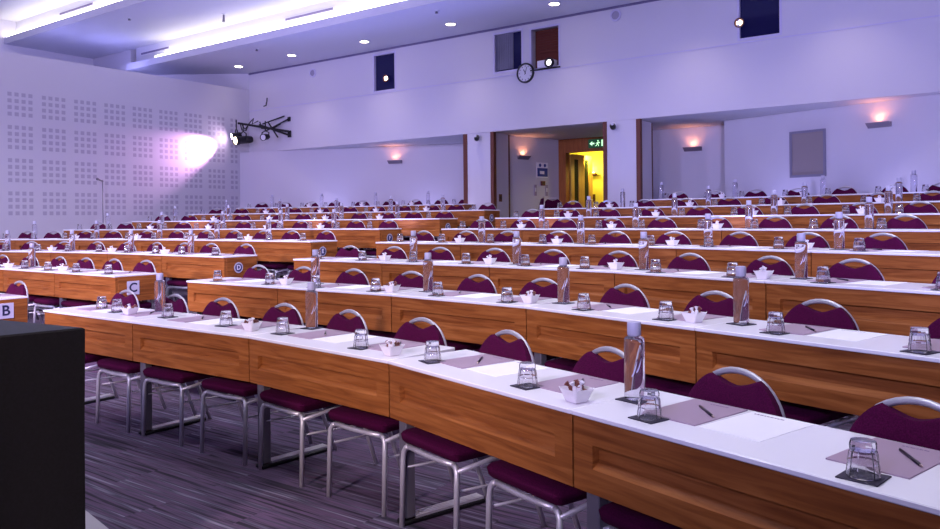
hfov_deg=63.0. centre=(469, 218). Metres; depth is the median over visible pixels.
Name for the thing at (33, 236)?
tumbler
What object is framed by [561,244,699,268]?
desk
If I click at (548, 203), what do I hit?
banquet chair
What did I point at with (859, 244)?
tumbler
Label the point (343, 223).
desk
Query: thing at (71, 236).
water bottle
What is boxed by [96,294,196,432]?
banquet chair
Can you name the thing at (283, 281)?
bowl
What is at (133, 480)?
floor
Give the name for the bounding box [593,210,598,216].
tumbler
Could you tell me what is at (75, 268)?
tumbler
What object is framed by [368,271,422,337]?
banquet chair
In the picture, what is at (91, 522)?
trim
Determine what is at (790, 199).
desk
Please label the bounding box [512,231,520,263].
water bottle
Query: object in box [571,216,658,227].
desk
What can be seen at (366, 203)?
banquet chair
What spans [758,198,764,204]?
tumbler
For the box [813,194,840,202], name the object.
banquet chair
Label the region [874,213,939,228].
desk
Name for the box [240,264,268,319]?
banquet chair
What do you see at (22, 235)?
banquet chair
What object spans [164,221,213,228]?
desk
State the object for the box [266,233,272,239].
tumbler
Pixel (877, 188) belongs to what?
tumbler
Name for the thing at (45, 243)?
desk
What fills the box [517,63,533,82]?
wall clock
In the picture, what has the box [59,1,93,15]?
ceiling vent
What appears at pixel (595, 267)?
notepad
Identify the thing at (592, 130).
ceiling
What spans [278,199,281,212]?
water bottle
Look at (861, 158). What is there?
wall
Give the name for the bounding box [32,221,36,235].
water bottle
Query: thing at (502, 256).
banquet chair
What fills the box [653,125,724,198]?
wall
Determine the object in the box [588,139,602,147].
exit sign
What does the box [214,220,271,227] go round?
desk
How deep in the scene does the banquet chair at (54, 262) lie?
9.01 m
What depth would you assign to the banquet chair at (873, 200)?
9.11 m
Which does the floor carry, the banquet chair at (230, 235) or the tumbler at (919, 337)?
the banquet chair at (230, 235)
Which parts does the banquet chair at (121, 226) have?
backrest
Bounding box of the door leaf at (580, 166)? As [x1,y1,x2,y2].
[569,154,592,207]
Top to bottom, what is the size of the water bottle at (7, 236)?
0.276 m
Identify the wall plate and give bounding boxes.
[534,185,536,195]
[545,185,547,195]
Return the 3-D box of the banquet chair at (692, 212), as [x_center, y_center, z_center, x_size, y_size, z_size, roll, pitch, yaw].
[2.706,0.279,9.354,0.444,0.886,0.536,-1,0,43]
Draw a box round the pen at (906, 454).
[899,448,922,466]
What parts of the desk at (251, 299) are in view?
panel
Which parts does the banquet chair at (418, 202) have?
backrest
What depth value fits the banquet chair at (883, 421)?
2.23 m
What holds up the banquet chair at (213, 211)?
on the floor
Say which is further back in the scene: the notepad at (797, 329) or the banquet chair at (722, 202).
the banquet chair at (722, 202)
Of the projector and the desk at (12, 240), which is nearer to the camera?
the desk at (12, 240)
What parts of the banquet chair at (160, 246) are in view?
backrest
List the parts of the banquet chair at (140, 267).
seat, backrest, frame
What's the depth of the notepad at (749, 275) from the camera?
4.97 m
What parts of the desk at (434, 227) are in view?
panel, panel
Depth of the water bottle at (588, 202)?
10.21 m
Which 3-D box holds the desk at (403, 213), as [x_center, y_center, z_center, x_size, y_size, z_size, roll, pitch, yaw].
[-1.081,0.241,13.591,1.197,0.757,0.512,-1,0,36]
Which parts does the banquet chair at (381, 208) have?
backrest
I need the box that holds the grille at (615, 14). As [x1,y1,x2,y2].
[612,11,618,18]
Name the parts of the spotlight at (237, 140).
stage spotlight, lighting bracket, stage spotlight, wall plate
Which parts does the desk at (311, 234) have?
panel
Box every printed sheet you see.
[94,308,142,312]
[188,318,245,324]
[235,279,264,281]
[314,333,377,342]
[333,285,370,288]
[433,260,457,262]
[456,293,500,297]
[468,361,547,376]
[546,264,577,266]
[602,307,658,313]
[675,271,719,273]
[699,411,813,441]
[735,246,762,247]
[807,329,886,341]
[847,280,906,285]
[883,250,922,251]
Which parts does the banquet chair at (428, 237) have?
backrest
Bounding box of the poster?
[536,162,547,177]
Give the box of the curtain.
[496,32,513,70]
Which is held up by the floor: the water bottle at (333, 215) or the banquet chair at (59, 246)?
the banquet chair at (59, 246)
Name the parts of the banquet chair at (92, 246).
backrest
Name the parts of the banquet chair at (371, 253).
seat, backrest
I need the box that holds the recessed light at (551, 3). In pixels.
[548,2,559,5]
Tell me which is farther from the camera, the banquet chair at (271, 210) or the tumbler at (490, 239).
the banquet chair at (271, 210)
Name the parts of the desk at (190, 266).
leg, panel, panel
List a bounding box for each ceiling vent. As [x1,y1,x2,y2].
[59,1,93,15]
[140,46,169,55]
[284,6,334,21]
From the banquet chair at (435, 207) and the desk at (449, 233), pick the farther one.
the banquet chair at (435, 207)
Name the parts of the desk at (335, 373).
leg, panel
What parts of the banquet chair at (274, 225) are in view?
backrest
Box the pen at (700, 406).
[699,405,713,416]
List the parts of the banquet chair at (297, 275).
backrest, frame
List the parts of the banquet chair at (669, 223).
frame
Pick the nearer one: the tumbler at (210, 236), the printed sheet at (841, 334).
the printed sheet at (841, 334)
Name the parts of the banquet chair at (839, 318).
seat, backrest, frame, seat frame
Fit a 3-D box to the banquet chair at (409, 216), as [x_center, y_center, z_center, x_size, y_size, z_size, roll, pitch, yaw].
[-1.012,0.314,12.086,0.444,0.886,0.536,-1,0,35]
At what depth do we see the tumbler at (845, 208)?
7.83 m
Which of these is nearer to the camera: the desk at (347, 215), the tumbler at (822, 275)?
the tumbler at (822, 275)
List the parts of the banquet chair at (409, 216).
backrest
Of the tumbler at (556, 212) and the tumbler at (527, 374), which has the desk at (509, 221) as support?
the tumbler at (556, 212)
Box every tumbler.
[2,244,7,250]
[21,260,28,267]
[31,233,36,238]
[35,244,40,250]
[44,262,51,269]
[62,233,67,238]
[65,244,70,250]
[72,263,79,271]
[90,233,95,238]
[96,245,101,251]
[96,296,107,308]
[104,265,112,273]
[111,299,122,311]
[124,245,129,251]
[151,233,156,238]
[152,246,158,252]
[162,303,173,316]
[178,246,184,253]
[208,233,213,238]
[212,247,218,254]
[213,270,221,280]
[219,310,232,325]
[237,233,242,239]
[265,273,274,283]
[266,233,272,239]
[276,317,289,333]
[300,233,305,239]
[311,275,320,286]
[353,329,368,347]
[358,251,366,259]
[367,222,372,227]
[370,278,380,290]
[397,234,403,241]
[409,251,416,261]
[424,340,440,361]
[432,282,443,295]
[438,234,445,241]
[460,221,465,227]
[461,253,470,263]
[487,234,493,242]
[500,221,506,227]
[501,287,512,301]
[513,211,518,217]
[517,361,537,387]
[520,254,529,265]
[539,234,546,243]
[543,220,548,227]
[554,210,559,216]
[577,293,590,309]
[579,256,589,268]
[588,235,595,243]
[593,202,598,207]
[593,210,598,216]
[595,220,601,227]
[637,388,661,420]
[638,220,644,227]
[647,235,654,244]
[650,259,661,271]
[658,301,673,319]
[679,208,684,215]
[697,219,703,227]
[704,236,713,246]
[712,199,717,205]
[726,262,737,276]
[731,207,737,214]
[739,191,744,196]
[750,219,758,227]
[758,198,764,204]
[766,311,784,332]
[773,237,783,248]
[782,190,787,195]
[784,206,791,214]
[806,196,812,203]
[809,219,817,228]
[816,266,830,282]
[825,188,830,193]
[842,205,849,213]
[846,437,880,480]
[853,238,865,250]
[860,195,866,201]
[875,186,881,192]
[876,218,886,228]
[895,204,903,213]
[908,327,931,352]
[913,193,920,200]
[922,184,928,191]
[935,272,939,289]
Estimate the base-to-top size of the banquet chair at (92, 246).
0.886 m
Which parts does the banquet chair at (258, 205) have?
backrest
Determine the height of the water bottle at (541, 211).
0.276 m
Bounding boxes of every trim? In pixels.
[85,510,107,528]
[249,0,658,74]
[249,15,939,111]
[463,134,467,227]
[490,132,496,227]
[508,135,509,217]
[603,122,607,203]
[636,119,642,202]
[651,123,652,198]
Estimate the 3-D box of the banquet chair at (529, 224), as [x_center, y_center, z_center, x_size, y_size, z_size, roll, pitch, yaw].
[0.554,0.433,9.447,0.444,0.886,0.536,-1,0,34]
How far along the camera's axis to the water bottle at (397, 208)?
12.24 m
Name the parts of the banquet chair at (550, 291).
seat, backrest, frame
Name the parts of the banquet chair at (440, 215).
backrest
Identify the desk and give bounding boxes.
[0,238,29,249]
[0,250,64,265]
[0,265,36,290]
[0,293,27,321]
[2,266,91,296]
[15,238,89,249]
[43,305,190,403]
[50,251,123,306]
[53,269,155,307]
[63,229,91,237]
[75,238,150,249]
[91,229,147,237]
[107,251,177,272]
[131,314,305,434]
[132,221,157,228]
[136,239,187,285]
[148,228,213,237]
[161,253,256,313]
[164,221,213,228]
[186,277,307,317]
[189,214,213,220]
[194,239,263,253]
[208,228,271,238]
[214,213,266,219]
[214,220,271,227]
[236,208,260,212]
[247,328,454,469]
[248,240,336,268]
[261,207,310,212]
[263,228,324,277]
[267,212,321,219]
[271,219,325,227]
[277,282,422,331]
[293,257,408,285]
[311,206,363,211]
[318,228,401,247]
[322,212,374,218]
[325,219,379,227]
[364,205,413,211]
[374,211,426,218]
[376,241,472,260]
[379,218,457,239]
[381,260,512,290]
[387,349,623,525]
[390,290,557,343]
[414,204,471,210]
[426,210,499,225]
[441,228,525,241]
[460,242,573,262]
[489,263,638,302]
[495,217,571,227]
[522,228,618,242]
[525,301,732,383]
[544,207,611,218]
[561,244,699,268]
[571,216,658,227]
[571,391,939,528]
[612,206,693,215]
[614,268,794,320]
[615,228,731,244]
[650,198,721,206]
[659,215,756,227]
[676,245,833,276]
[693,204,783,216]
[695,319,939,418]
[721,228,833,247]
[722,195,801,204]
[756,214,864,228]
[765,277,939,335]
[784,202,884,215]
[808,193,895,202]
[811,249,939,283]
[845,229,939,250]
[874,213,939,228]
[884,201,939,213]
[903,191,938,200]
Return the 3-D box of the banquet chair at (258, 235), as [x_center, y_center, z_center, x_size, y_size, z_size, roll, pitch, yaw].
[-2.991,0.600,10.482,0.444,0.886,0.536,-1,0,35]
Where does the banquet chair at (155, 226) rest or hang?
on the floor
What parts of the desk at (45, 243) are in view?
panel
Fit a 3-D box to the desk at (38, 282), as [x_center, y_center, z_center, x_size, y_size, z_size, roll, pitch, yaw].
[-4.764,0.943,8.717,1.197,0.757,0.512,-1,0,36]
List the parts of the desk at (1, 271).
panel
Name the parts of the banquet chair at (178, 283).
seat, backrest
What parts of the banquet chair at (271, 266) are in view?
seat, backrest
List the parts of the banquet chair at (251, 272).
seat, backrest, frame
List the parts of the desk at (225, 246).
panel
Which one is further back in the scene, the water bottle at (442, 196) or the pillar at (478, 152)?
the pillar at (478, 152)
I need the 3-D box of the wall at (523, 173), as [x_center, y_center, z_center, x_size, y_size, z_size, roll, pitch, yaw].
[1.216,-0.356,15.272,1.558,2.512,0.150,-1,0,-42]
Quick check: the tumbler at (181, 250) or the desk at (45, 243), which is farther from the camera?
the desk at (45, 243)
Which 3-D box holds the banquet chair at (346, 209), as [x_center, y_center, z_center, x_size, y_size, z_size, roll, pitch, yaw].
[-2.380,0.193,14.430,0.444,0.886,0.536,-1,0,29]
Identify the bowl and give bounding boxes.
[3,263,13,267]
[47,247,56,250]
[57,266,67,270]
[107,248,116,251]
[121,307,138,314]
[160,249,169,253]
[241,321,261,330]
[244,236,252,239]
[278,278,293,284]
[378,255,390,260]
[379,344,404,356]
[383,285,399,292]
[454,238,464,242]
[483,258,496,263]
[517,224,525,227]
[519,294,539,303]
[551,239,562,243]
[559,385,594,403]
[606,224,616,227]
[607,262,623,269]
[651,212,659,215]
[665,240,678,245]
[681,311,706,322]
[685,202,693,205]
[712,223,723,228]
[753,270,773,278]
[808,243,813,249]
[856,209,864,213]
[874,197,883,201]
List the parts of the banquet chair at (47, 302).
leg, seat frame, seat, backrest, frame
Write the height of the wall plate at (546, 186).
0.220 m
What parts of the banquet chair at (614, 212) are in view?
backrest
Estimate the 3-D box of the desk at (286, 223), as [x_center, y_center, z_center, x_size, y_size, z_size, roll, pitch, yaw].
[-2.796,0.391,13.234,1.197,0.757,0.512,-1,0,29]
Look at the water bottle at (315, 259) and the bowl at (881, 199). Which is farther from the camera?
the bowl at (881, 199)
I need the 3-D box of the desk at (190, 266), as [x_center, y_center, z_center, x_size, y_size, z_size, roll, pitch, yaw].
[-3.029,0.793,8.973,1.224,0.757,0.512,-1,0,36]
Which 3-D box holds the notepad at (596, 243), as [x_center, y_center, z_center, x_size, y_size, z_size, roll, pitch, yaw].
[1.279,0.239,7.379,0.210,0.004,0.297,-1,0,42]
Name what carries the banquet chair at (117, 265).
on the floor
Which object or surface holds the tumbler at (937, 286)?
on the coaster
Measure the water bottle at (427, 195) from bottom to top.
0.276 m
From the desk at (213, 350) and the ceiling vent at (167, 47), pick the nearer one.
the desk at (213, 350)
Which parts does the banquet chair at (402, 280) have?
seat, backrest, frame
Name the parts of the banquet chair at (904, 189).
backrest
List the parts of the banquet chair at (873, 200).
backrest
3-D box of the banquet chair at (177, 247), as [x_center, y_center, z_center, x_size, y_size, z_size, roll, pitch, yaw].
[-3.738,0.740,9.519,0.444,0.886,0.536,-1,0,37]
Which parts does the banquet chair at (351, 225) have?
seat, backrest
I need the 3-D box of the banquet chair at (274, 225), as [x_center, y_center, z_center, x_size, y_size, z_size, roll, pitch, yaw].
[-3.280,0.469,12.158,0.444,0.886,0.536,-1,0,29]
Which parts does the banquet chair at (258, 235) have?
backrest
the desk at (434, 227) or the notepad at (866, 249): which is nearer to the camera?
the notepad at (866, 249)
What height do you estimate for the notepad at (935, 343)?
0.004 m
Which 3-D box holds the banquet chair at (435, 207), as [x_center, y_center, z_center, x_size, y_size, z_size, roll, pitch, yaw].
[-0.790,0.178,13.432,0.444,0.886,0.536,-1,0,36]
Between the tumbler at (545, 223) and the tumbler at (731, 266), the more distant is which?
the tumbler at (545, 223)
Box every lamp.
[6,0,119,36]
[155,0,402,56]
[387,160,401,163]
[517,155,530,159]
[683,146,701,151]
[734,18,743,27]
[865,121,891,128]
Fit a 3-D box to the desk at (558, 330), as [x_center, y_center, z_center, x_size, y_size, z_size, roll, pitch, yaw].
[0.897,0.891,4.245,0.512,0.757,1.197,-1,0,-37]
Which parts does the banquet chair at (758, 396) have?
seat, backrest, frame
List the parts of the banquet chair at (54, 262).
seat frame, seat, backrest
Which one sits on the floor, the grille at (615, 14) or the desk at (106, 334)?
the desk at (106, 334)
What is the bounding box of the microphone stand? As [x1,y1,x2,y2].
[96,178,103,222]
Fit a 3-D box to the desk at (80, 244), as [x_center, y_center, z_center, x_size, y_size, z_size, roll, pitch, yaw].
[-5.426,0.682,11.807,1.197,0.757,0.512,-1,0,19]
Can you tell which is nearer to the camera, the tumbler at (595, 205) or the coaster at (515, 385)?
the coaster at (515, 385)
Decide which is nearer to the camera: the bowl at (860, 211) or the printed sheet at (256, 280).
the printed sheet at (256, 280)
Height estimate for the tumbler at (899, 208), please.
0.090 m
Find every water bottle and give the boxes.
[5,231,10,249]
[28,243,35,266]
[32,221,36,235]
[69,230,74,249]
[94,221,98,237]
[105,213,109,228]
[128,230,133,250]
[154,273,164,311]
[157,220,161,237]
[160,212,163,223]
[173,206,177,219]
[188,230,193,252]
[214,219,219,238]
[220,211,224,227]
[225,200,228,213]
[227,205,230,219]
[266,219,270,235]
[270,195,273,206]
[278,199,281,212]
[278,210,282,227]
[285,204,288,214]
[305,282,317,327]
[311,250,319,278]
[320,194,322,206]
[331,209,336,227]
[334,198,337,208]
[339,203,343,214]
[374,192,376,205]
[389,196,392,210]
[395,201,399,218]
[410,231,416,253]
[423,253,432,290]
[426,191,429,201]
[441,195,444,208]
[478,216,484,241]
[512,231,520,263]
[539,205,544,227]
[557,257,569,302]
[577,215,584,242]
[586,196,591,216]
[620,188,624,206]
[624,321,644,400]
[632,203,638,227]
[639,232,648,268]
[659,182,663,198]
[671,194,677,215]
[704,214,712,238]
[706,186,710,205]
[732,179,737,196]
[733,266,748,323]
[745,200,752,227]
[771,190,777,214]
[795,233,807,277]
[801,182,807,203]
[820,175,825,194]
[834,212,844,248]
[864,197,873,227]
[884,186,892,213]
[895,177,902,201]
[911,170,916,191]
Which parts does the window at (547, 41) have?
sill, pane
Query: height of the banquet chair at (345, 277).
0.886 m
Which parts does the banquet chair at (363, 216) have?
backrest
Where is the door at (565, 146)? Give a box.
[558,136,602,205]
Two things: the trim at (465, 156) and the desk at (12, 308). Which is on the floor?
the desk at (12, 308)
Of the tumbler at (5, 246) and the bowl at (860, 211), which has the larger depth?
the tumbler at (5, 246)
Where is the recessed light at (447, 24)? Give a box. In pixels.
[445,23,455,25]
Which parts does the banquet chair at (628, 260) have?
backrest, frame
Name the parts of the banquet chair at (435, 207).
backrest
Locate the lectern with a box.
[0,320,85,528]
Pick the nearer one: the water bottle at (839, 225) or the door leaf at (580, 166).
the water bottle at (839, 225)
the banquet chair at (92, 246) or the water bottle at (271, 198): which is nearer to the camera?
the banquet chair at (92, 246)
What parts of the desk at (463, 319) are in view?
panel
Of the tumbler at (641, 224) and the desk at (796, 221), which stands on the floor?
the desk at (796, 221)
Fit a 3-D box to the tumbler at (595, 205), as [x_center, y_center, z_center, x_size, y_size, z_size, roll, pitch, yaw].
[1.853,-0.210,11.297,0.080,0.090,0.080,-1,0,-43]
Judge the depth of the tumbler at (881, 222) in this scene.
6.42 m
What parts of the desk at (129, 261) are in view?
panel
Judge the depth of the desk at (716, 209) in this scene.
9.99 m
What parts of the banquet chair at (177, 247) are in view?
seat, backrest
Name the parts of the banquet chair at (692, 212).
frame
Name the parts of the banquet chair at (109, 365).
leg, seat, leg, seat frame, leg, backrest, frame, leg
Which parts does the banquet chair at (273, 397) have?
leg, seat, leg, seat frame, leg, backrest, frame, leg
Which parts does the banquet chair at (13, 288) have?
backrest, frame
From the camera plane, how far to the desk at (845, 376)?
3.15 m
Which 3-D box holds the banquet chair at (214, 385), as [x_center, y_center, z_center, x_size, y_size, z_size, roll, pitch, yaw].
[-1.321,0.985,4.764,0.444,0.886,0.536,-1,0,36]
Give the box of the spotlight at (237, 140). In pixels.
[232,98,290,144]
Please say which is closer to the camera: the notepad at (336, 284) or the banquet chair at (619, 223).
the notepad at (336, 284)
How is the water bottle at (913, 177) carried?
on the desk at (907, 196)
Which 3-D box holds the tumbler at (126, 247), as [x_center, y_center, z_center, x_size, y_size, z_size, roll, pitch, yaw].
[-4.348,0.378,9.728,0.080,0.090,0.080,-1,0,-11]
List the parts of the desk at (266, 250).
panel, panel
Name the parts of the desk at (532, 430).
leg, panel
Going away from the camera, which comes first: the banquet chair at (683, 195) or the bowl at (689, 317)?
the bowl at (689, 317)
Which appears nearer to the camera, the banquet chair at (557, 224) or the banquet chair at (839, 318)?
the banquet chair at (839, 318)
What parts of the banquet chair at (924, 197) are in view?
frame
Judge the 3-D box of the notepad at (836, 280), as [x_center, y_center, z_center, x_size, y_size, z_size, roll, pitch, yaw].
[2.178,0.364,4.554,0.297,0.004,0.210,-1,0,-36]
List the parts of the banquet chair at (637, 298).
seat, backrest, frame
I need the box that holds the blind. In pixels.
[538,28,557,52]
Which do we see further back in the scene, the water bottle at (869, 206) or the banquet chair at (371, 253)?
the banquet chair at (371, 253)
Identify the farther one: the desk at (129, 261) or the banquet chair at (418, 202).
the banquet chair at (418, 202)
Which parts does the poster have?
blue panel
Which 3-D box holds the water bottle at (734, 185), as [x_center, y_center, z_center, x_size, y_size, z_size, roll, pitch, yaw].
[3.985,-0.457,11.542,0.073,0.276,0.073,-1,0,-12]
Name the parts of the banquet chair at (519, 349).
leg, seat, seat frame, leg, leg, backrest, frame, leg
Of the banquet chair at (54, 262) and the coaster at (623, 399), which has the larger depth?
the banquet chair at (54, 262)
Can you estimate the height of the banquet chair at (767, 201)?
0.886 m
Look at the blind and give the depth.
13.53 m
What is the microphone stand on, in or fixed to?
on the floor
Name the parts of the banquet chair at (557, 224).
frame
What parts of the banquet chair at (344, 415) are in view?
leg, seat, seat frame, leg, leg, backrest, frame, leg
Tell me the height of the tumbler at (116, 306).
0.090 m
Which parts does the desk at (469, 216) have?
panel, panel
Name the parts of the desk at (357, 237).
panel, panel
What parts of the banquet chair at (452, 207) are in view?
backrest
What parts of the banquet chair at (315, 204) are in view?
backrest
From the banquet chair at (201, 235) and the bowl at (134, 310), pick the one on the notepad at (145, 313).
the bowl at (134, 310)
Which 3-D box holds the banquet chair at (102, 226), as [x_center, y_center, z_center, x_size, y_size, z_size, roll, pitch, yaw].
[-6.690,0.500,13.504,0.444,0.886,0.536,-1,0,19]
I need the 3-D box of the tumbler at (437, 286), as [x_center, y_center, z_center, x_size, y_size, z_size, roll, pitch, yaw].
[-0.219,0.473,5.229,0.080,0.090,0.080,-1,0,12]
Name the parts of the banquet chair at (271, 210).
backrest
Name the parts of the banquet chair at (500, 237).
backrest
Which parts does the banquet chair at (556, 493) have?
leg, seat, seat frame, leg, leg, backrest, frame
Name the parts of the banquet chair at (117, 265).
seat, backrest, frame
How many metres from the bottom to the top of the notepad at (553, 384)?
0.004 m
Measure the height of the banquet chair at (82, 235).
0.886 m
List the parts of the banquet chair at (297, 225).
backrest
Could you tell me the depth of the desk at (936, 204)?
8.30 m
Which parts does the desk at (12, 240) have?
panel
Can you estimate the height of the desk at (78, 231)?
0.757 m
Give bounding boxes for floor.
[28,248,858,528]
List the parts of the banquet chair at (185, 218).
backrest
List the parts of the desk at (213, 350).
leg, panel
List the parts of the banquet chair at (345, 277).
backrest, frame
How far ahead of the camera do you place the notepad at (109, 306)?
5.79 m
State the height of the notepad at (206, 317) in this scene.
0.004 m
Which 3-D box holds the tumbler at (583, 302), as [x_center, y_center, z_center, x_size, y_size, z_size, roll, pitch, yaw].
[0.644,0.465,4.344,0.080,0.090,0.080,-1,0,10]
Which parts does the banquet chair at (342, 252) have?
frame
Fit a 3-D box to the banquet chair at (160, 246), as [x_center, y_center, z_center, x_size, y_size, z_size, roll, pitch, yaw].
[-4.239,0.745,9.891,0.444,0.886,0.536,-1,0,37]
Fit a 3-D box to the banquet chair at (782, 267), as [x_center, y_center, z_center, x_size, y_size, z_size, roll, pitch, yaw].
[1.828,0.688,4.991,0.536,0.886,0.444,-1,0,-35]
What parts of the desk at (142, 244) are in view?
panel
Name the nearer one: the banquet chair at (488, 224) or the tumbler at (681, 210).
the tumbler at (681, 210)
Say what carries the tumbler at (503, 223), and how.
on the coaster
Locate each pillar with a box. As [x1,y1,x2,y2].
[467,132,508,227]
[607,119,651,206]
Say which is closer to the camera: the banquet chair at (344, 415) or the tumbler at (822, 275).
the banquet chair at (344, 415)
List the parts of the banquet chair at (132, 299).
seat, seat frame, leg, backrest, frame, leg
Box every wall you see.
[0,19,248,89]
[0,51,249,238]
[240,143,463,237]
[249,0,939,151]
[510,136,558,217]
[569,151,602,204]
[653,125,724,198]
[724,94,939,196]
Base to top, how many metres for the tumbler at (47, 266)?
0.090 m
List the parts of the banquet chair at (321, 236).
seat, backrest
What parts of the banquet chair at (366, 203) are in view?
backrest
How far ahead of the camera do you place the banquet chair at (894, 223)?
6.63 m
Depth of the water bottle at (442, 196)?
13.23 m
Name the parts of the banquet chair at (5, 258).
backrest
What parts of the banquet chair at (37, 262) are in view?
backrest, leg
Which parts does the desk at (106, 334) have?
panel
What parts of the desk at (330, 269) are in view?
panel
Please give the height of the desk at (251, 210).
0.757 m
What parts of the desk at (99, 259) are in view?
panel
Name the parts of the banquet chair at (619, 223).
backrest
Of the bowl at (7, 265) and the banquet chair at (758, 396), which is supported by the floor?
the banquet chair at (758, 396)
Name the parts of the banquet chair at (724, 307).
seat, backrest, frame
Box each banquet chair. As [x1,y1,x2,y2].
[0,254,9,264]
[0,256,42,323]
[5,281,28,306]
[18,231,31,237]
[21,241,36,248]
[28,256,66,312]
[33,257,94,322]
[44,231,61,237]
[54,241,68,249]
[55,241,105,306]
[61,258,123,307]
[77,231,91,237]
[85,289,140,397]
[90,222,105,228]
[94,260,155,308]
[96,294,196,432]
[103,230,122,237]
[117,222,134,228]
[117,242,136,250]
[139,230,152,237]
[142,297,242,445]
[145,222,157,228]
[147,242,163,307]
[155,215,170,220]
[163,242,187,301]
[166,243,220,312]
[168,230,183,237]
[174,221,191,228]
[181,214,197,220]
[197,230,214,238]
[200,303,312,465]
[201,243,255,314]
[204,221,220,228]
[209,208,221,213]
[225,230,240,238]
[233,208,248,213]
[234,214,250,219]
[235,221,250,227]
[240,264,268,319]
[253,230,270,272]
[255,202,268,207]
[256,266,310,323]
[257,230,299,279]
[258,309,378,487]
[260,207,275,212]
[263,221,283,273]
[264,213,277,219]
[287,220,307,272]
[287,230,336,274]
[289,207,302,212]
[295,213,311,219]
[304,201,318,206]
[304,268,369,328]
[314,206,329,212]
[322,212,339,248]
[322,220,331,227]
[327,317,453,516]
[335,245,358,257]
[337,220,365,251]
[344,206,357,211]
[351,212,367,248]
[355,200,369,205]
[358,211,394,249]
[360,219,397,257]
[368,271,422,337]
[370,205,385,248]
[378,246,407,258]
[382,200,395,205]
[399,329,546,528]
[400,205,411,210]
[403,211,422,240]
[406,204,439,236]
[407,199,422,204]
[416,230,434,240]
[423,247,454,260]
[433,210,453,240]
[434,199,448,203]
[446,274,496,351]
[448,203,464,209]
[452,230,478,241]
[470,219,493,227]
[474,278,560,360]
[477,248,510,261]
[478,203,496,209]
[486,346,623,528]
[494,230,521,241]
[510,218,535,227]
[521,209,538,216]
[534,249,570,264]
[539,197,544,208]
[544,198,562,208]
[544,284,649,371]
[546,231,573,242]
[551,218,576,227]
[559,208,579,216]
[561,250,637,357]
[562,201,582,207]
[598,200,618,207]
[599,207,620,216]
[599,231,631,243]
[599,367,785,528]
[602,217,625,227]
[636,199,655,206]
[641,207,664,217]
[645,290,732,396]
[647,217,676,227]
[655,231,691,244]
[667,253,710,270]
[669,192,688,198]
[678,198,697,205]
[685,206,712,215]
[711,191,725,197]
[711,216,732,230]
[718,197,741,204]
[720,231,758,245]
[737,205,763,216]
[745,189,766,196]
[746,255,794,275]
[759,216,791,227]
[765,196,787,203]
[779,299,859,427]
[785,232,829,247]
[788,188,809,195]
[791,204,819,214]
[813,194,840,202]
[820,215,858,228]
[829,258,884,280]
[832,186,857,193]
[849,202,878,215]
[849,396,939,450]
[864,233,907,249]
[867,192,893,201]
[882,184,908,192]
[887,214,927,228]
[904,201,938,212]
[920,191,939,200]
[927,318,939,338]
[929,183,939,190]
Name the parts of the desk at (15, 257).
panel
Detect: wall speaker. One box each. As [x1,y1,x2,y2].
[309,69,315,77]
[610,9,620,21]
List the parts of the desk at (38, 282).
panel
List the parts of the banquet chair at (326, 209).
backrest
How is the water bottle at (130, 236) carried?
on the coaster
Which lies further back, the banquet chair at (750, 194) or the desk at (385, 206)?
the desk at (385, 206)
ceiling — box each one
[0,0,644,74]
[306,94,935,149]
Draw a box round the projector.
[537,57,556,68]
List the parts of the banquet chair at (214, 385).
leg, seat, leg, seat frame, backrest, frame, leg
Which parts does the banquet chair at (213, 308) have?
leg, seat, leg, seat frame, leg, backrest, frame, leg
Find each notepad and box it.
[77,305,123,310]
[81,270,104,271]
[116,271,144,273]
[120,310,161,316]
[168,315,219,322]
[224,278,258,280]
[227,321,276,329]
[275,281,307,283]
[288,329,351,338]
[321,283,356,287]
[323,257,351,258]
[368,340,425,350]
[381,287,414,290]
[431,291,480,295]
[440,354,514,368]
[471,261,496,263]
[498,297,551,301]
[530,263,556,265]
[537,374,618,392]
[572,303,632,310]
[590,266,624,268]
[596,243,620,244]
[657,314,726,320]
[661,399,747,425]
[662,269,696,272]
[714,245,740,246]
[723,273,775,277]
[759,323,836,334]
[807,278,865,282]
[826,437,939,479]
[845,249,894,250]
[902,339,939,351]
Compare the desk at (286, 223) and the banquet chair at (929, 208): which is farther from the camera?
the desk at (286, 223)
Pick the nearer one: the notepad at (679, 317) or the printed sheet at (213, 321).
the notepad at (679, 317)
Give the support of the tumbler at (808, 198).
on the desk at (823, 208)
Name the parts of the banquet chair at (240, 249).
backrest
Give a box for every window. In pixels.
[373,50,395,92]
[493,28,522,73]
[529,23,559,70]
[737,0,781,40]
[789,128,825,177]
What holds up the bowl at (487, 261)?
on the desk at (451, 274)
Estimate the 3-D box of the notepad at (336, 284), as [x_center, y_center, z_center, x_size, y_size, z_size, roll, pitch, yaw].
[-1.076,0.528,6.107,0.210,0.004,0.297,-1,0,34]
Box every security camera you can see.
[474,134,480,140]
[610,122,616,129]
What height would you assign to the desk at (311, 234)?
0.757 m
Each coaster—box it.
[270,332,293,334]
[300,327,323,329]
[348,346,371,349]
[418,360,445,363]
[510,384,542,389]
[552,302,573,304]
[615,397,637,404]
[628,415,670,423]
[652,318,676,320]
[726,322,756,325]
[759,331,790,334]
[835,470,891,486]
[900,349,939,354]
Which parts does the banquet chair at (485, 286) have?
seat, backrest, frame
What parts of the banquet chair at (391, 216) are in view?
backrest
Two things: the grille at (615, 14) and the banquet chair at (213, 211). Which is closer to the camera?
the grille at (615, 14)
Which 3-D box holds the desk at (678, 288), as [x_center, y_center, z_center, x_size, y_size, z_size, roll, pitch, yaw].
[1.610,0.750,5.237,0.512,0.757,1.197,-1,0,-37]
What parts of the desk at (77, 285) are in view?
leg, panel, panel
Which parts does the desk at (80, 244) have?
panel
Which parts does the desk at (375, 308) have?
panel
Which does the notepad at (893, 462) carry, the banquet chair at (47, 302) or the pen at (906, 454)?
the pen at (906, 454)
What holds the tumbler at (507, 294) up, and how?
on the coaster
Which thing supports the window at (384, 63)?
in the wall at (896, 59)

